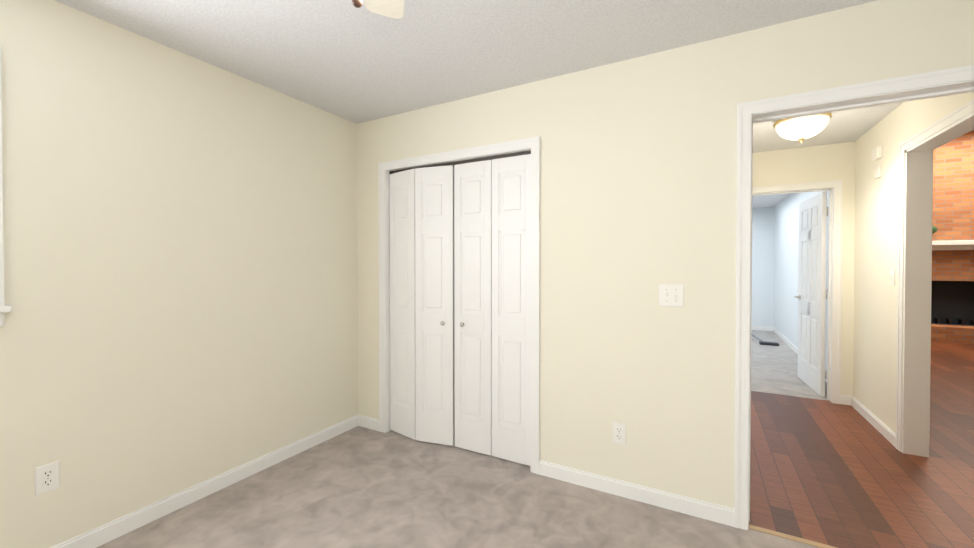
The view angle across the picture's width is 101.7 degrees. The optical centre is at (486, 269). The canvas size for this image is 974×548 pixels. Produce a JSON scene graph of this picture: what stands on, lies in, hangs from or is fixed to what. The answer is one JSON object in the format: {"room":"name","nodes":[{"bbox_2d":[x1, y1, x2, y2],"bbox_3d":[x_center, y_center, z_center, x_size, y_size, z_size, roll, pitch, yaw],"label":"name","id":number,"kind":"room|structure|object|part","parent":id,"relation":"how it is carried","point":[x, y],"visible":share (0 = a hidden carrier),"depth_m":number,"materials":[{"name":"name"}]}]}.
{"room":"empty bedroom","nodes":[
{"label":"empty bedroom","id":0,"kind":"room"},
{"bbox_2d":[0,0,357,547],"bbox_3d":[-2.026,0.062,1.549,0.120,2.440,4.096,0,1,29],"label":"wall","id":1,"kind":"structure","parent":0,"point":[180,264],"depth_m":2.02,"materials":[{"name":"beige paint"}]},
{"bbox_2d":[0,45,11,326],"bbox_3d":[-2.214,-0.326,1.162,0.163,1.115,1.033,0,1,29],"label":"window","id":2,"kind":"structure","parent":1,"relation":"in","point":[5,308],"depth_m":1.57,"materials":[{"name":"white glass"}]},
{"bbox_2d":[35,461,59,495],"bbox_3d":[-1.877,0.890,1.695,0.010,0.117,0.072,0,1,29],"label":"outlet","id":3,"kind":"object","parent":1,"relation":"attached to","point":[47,477],"visible":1,"depth_m":1.69,"materials":[{"name":"white plastic"}]},
{"bbox_2d":[51,415,362,547],"bbox_3d":[-1.960,1.239,1.544,0.013,0.085,3.826,0,1,29],"label":"baseboard","id":4,"kind":"structure","parent":1,"relation":"attached to","point":[112,530],"depth_m":2.19,"materials":[{"name":"white wood"}]},
{"bbox_2d":[454,351,454,405],"bbox_3d":[0.149,0.040,3.474,1.530,2.440,0.120,0,1,29],"label":"wall","id":5,"kind":"structure","parent":0,"point":[454,378],"depth_m":3.66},
{"bbox_2d":[96,406,819,547],"bbox_3d":[-0.092,1.329,0.931,4.120,0.080,4.840,0,1,29],"label":"floor","id":6,"kind":"structure","parent":0,"point":[359,487],"depth_m":2.09,"materials":[{"name":"beige carpet"}]},
{"bbox_2d":[749,524,836,547],"bbox_3d":[1.653,1.277,1.776,0.808,0.005,0.034,0,1,29],"label":"threshold","id":7,"kind":"object","parent":6,"relation":"on","point":[790,537],"depth_m":1.89,"materials":[{"name":"brown wood"}]},
{"bbox_2d":[55,0,902,207],"bbox_3d":[1.634,-1.237,4.061,4.120,0.100,12.040,0,1,29],"label":"ceiling","id":8,"kind":"structure","parent":0,"point":[347,60],"depth_m":2.00,"materials":[{"name":"white paint"}]},
{"bbox_2d":[352,0,403,18],"bbox_3d":[-0.177,-0.805,0.658,1.268,0.686,1.256,0,1,29],"label":"ceiling fan","id":9,"kind":"object","parent":8,"relation":"hanging from","point":[392,8],"visible":1,"depth_m":1.29,"materials":[{"name":"white glass"}]},
{"bbox_2d":[773,112,832,142],"bbox_3d":[2.365,-1.063,2.980,0.352,0.224,0.352,0,1,29],"label":"hall ceiling light","id":10,"kind":"object","parent":8,"relation":"attached to","point":[801,129],"visible":0.79,"depth_m":2.90,"materials":[{"name":"white glass"}]},
{"bbox_2d":[357,0,973,508],"bbox_3d":[2.833,0.066,1.160,9.020,2.440,0.120,0,1,29],"label":"wall","id":11,"kind":"structure","parent":0,"point":[637,180],"depth_m":2.16,"materials":[{"name":"beige paint"}]},
{"bbox_2d":[379,137,539,474],"bbox_3d":[-0.226,0.222,2.826,1.323,2.090,0.140,0,1,29],"label":"trim","id":12,"kind":"structure","parent":11,"relation":"attached to","point":[516,146],"depth_m":2.69,"materials":[{"name":"white wood"}]},
{"bbox_2d":[389,150,530,173],"bbox_3d":[-0.228,-0.751,2.812,1.193,0.021,0.030,0,1,29],"label":"door track","id":13,"kind":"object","parent":11,"relation":"attached to","point":[485,158],"depth_m":2.71,"materials":[{"name":"grey metal"}]},
{"bbox_2d":[390,154,530,465],"bbox_3d":[-0.249,0.258,2.785,1.197,1.995,0.117,0,1,29],"label":"door","id":14,"kind":"structure","parent":11,"relation":"in","point":[511,308],"depth_m":2.77,"materials":[{"name":"white wood"}]},
{"bbox_3d":[-0.637,0.255,3.015,0.295,1.995,0.030,1,1,40],"label":"bifold door panel","id":15,"kind":"part","parent":14,"relation":"part of","materials":[{"name":"white wood"}]},
{"bbox_3d":[-0.384,0.257,2.858,0.295,1.995,0.061,0,1,18],"label":"bifold door panel","id":16,"kind":"part","parent":14,"relation":"part of","materials":[{"name":"white wood"}]},
{"bbox_3d":[-0.102,0.259,2.737,0.295,1.995,0.061,0,1,29],"label":"bifold door panel","id":17,"kind":"part","parent":14,"relation":"part of","materials":[{"name":"white wood"}]},
{"bbox_2d":[613,422,625,444],"bbox_3d":[0.746,0.924,2.236,0.072,0.117,0.010,0,1,29],"label":"outlet","id":18,"kind":"object","parent":11,"relation":"attached to","point":[619,433],"visible":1,"depth_m":2.23,"materials":[{"name":"white plastic"}]},
{"bbox_2d":[539,460,734,526],"bbox_3d":[0.778,1.232,2.220,1.033,0.085,0.013,0,1,29],"label":"baseboard","id":19,"kind":"structure","parent":11,"relation":"attached to","point":[663,499],"depth_m":2.17,"materials":[{"name":"white wood"}]},
{"bbox_2d":[659,284,683,306],"bbox_3d":[0.975,0.136,2.099,0.118,0.117,0.016,0,1,29],"label":"bedroom light switch","id":20,"kind":"object","parent":11,"relation":"attached to","point":[671,294],"visible":1,"depth_m":2.10,"materials":[{"name":"white plastic"}]},
{"bbox_2d":[734,65,973,529],"bbox_3d":[1.671,0.234,1.797,0.928,2.090,0.152,0,1,29],"label":"door frame","id":21,"kind":"structure","parent":11,"relation":"attached to","point":[951,81],"depth_m":1.93,"materials":[{"name":"white wood"}]},
{"bbox_2d":[751,207,774,326],"bbox_3d":[4.192,-0.021,8.672,3.400,2.440,0.120,0,1,29],"label":"wall","id":22,"kind":"structure","parent":0,"point":[762,314],"depth_m":7.89,"materials":[{"name":"paint"}]},
{"bbox_2d":[751,325,771,330],"bbox_3d":[4.157,1.157,8.630,3.330,0.085,0.013,0,1,29],"label":"baseboard","id":23,"kind":"structure","parent":22,"relation":"attached to","point":[765,328],"depth_m":7.90,"materials":[{"name":"white wood"}]},
{"bbox_2d":[751,330,828,400],"bbox_3d":[3.243,1.259,6.949,3.640,0.080,5.480,0,1,29],"label":"floor","id":24,"kind":"structure","parent":0,"point":[773,369],"depth_m":4.94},
{"bbox_2d":[751,333,778,345],"bbox_3d":[4.527,1.148,6.733,0.293,0.148,0.811,0,1,-19],"label":"hose","id":25,"kind":"object","parent":24,"relation":"on","point":[762,342],"visible":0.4,"depth_m":6.46,"materials":[{"name":"plastic"}]},
{"bbox_2d":[774,191,828,369],"bbox_3d":[3.060,0.003,6.601,3.400,2.440,4.600,0,1,29],"label":"wall skin in the far room","id":26,"kind":"structure","parent":0,"point":[786,237],"depth_m":6.46,"materials":[{"name":"paint"}]},
{"bbox_2d":[772,327,845,400],"bbox_3d":[4.546,1.190,5.802,0.013,0.085,4.600,0,1,29],"label":"baseboard","id":27,"kind":"structure","parent":26,"relation":"attached to","point":[791,345],"depth_m":6.39,"materials":[{"name":"white wood"}]},
{"bbox_2d":[752,141,855,395],"bbox_3d":[1.876,0.027,4.559,3.520,2.440,0.120,0,1,29],"label":"wall","id":28,"kind":"structure","parent":0,"point":[827,162],"depth_m":3.71,"materials":[{"name":"paint"}]},
{"bbox_2d":[752,180,842,403],"bbox_3d":[2.944,0.209,3.977,0.900,2.090,0.152,0,1,29],"label":"door frame","id":29,"kind":"structure","parent":28,"relation":"attached to","point":[834,188],"depth_m":3.73,"materials":[{"name":"white wood"}]},
{"bbox_2d":[794,191,827,396],"bbox_3d":[3.460,0.235,4.234,0.143,2.015,0.782,0,1,25],"label":"door","id":30,"kind":"structure","parent":28,"relation":"in","point":[812,298],"depth_m":4.13,"materials":[{"name":"white wood"}]},
{"bbox_2d":[749,342,973,547],"bbox_3d":[5.592,1.291,4.210,7.090,0.080,8.034,0,1,29],"label":"floor","id":31,"kind":"structure","parent":0,"point":[826,472],"depth_m":2.49,"materials":[{"name":"brown wood"}]},
{"bbox_2d":[931,130,973,343],"bbox_3d":[8.099,-0.579,6.847,2.400,3.598,0.716,0,1,29],"label":"brick fireplace","id":32,"kind":"object","parent":31,"relation":"on","point":[952,306],"visible":0.35,"depth_m":6.88,"materials":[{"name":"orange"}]},
{"bbox_2d":[853,92,973,433],"bbox_3d":[4.196,-0.558,5.003,0.120,3.600,7.944,0,1,29],"label":"wall","id":33,"kind":"structure","parent":0,"point":[875,301],"depth_m":3.12,"materials":[{"name":"paint"}]},
{"bbox_2d":[845,396,895,447],"bbox_3d":[3.137,1.220,3.251,0.040,0.085,0.990,0,1,29],"label":"baseboard","id":34,"kind":"structure","parent":33,"relation":"attached to","point":[883,429],"depth_m":3.21,"materials":[{"name":"white wood"}]},
{"bbox_2d":[872,146,882,178],"bbox_3d":[3.095,-0.847,3.147,0.035,0.240,0.110,0,1,29],"label":"door chime","id":35,"kind":"object","parent":33,"relation":"attached to","point":[877,153],"visible":1,"depth_m":3.12,"materials":[{"name":"white plastic"}]},
{"bbox_2d":[890,269,894,285],"bbox_3d":[2.972,0.056,2.912,0.016,0.117,0.072,0,1,29],"label":"hall light switch","id":36,"kind":"object","parent":33,"relation":"attached to","point":[892,276],"visible":1,"depth_m":2.90,"materials":[{"name":"white plastic"}]},
{"bbox_2d":[896,99,973,456],"bbox_3d":[2.630,0.200,2.146,0.152,2.150,1.414,0,1,29],"label":"door frame","id":37,"kind":"structure","parent":33,"relation":"attached to","point":[914,292],"depth_m":2.70,"materials":[{"name":"white wood"}]}
]}

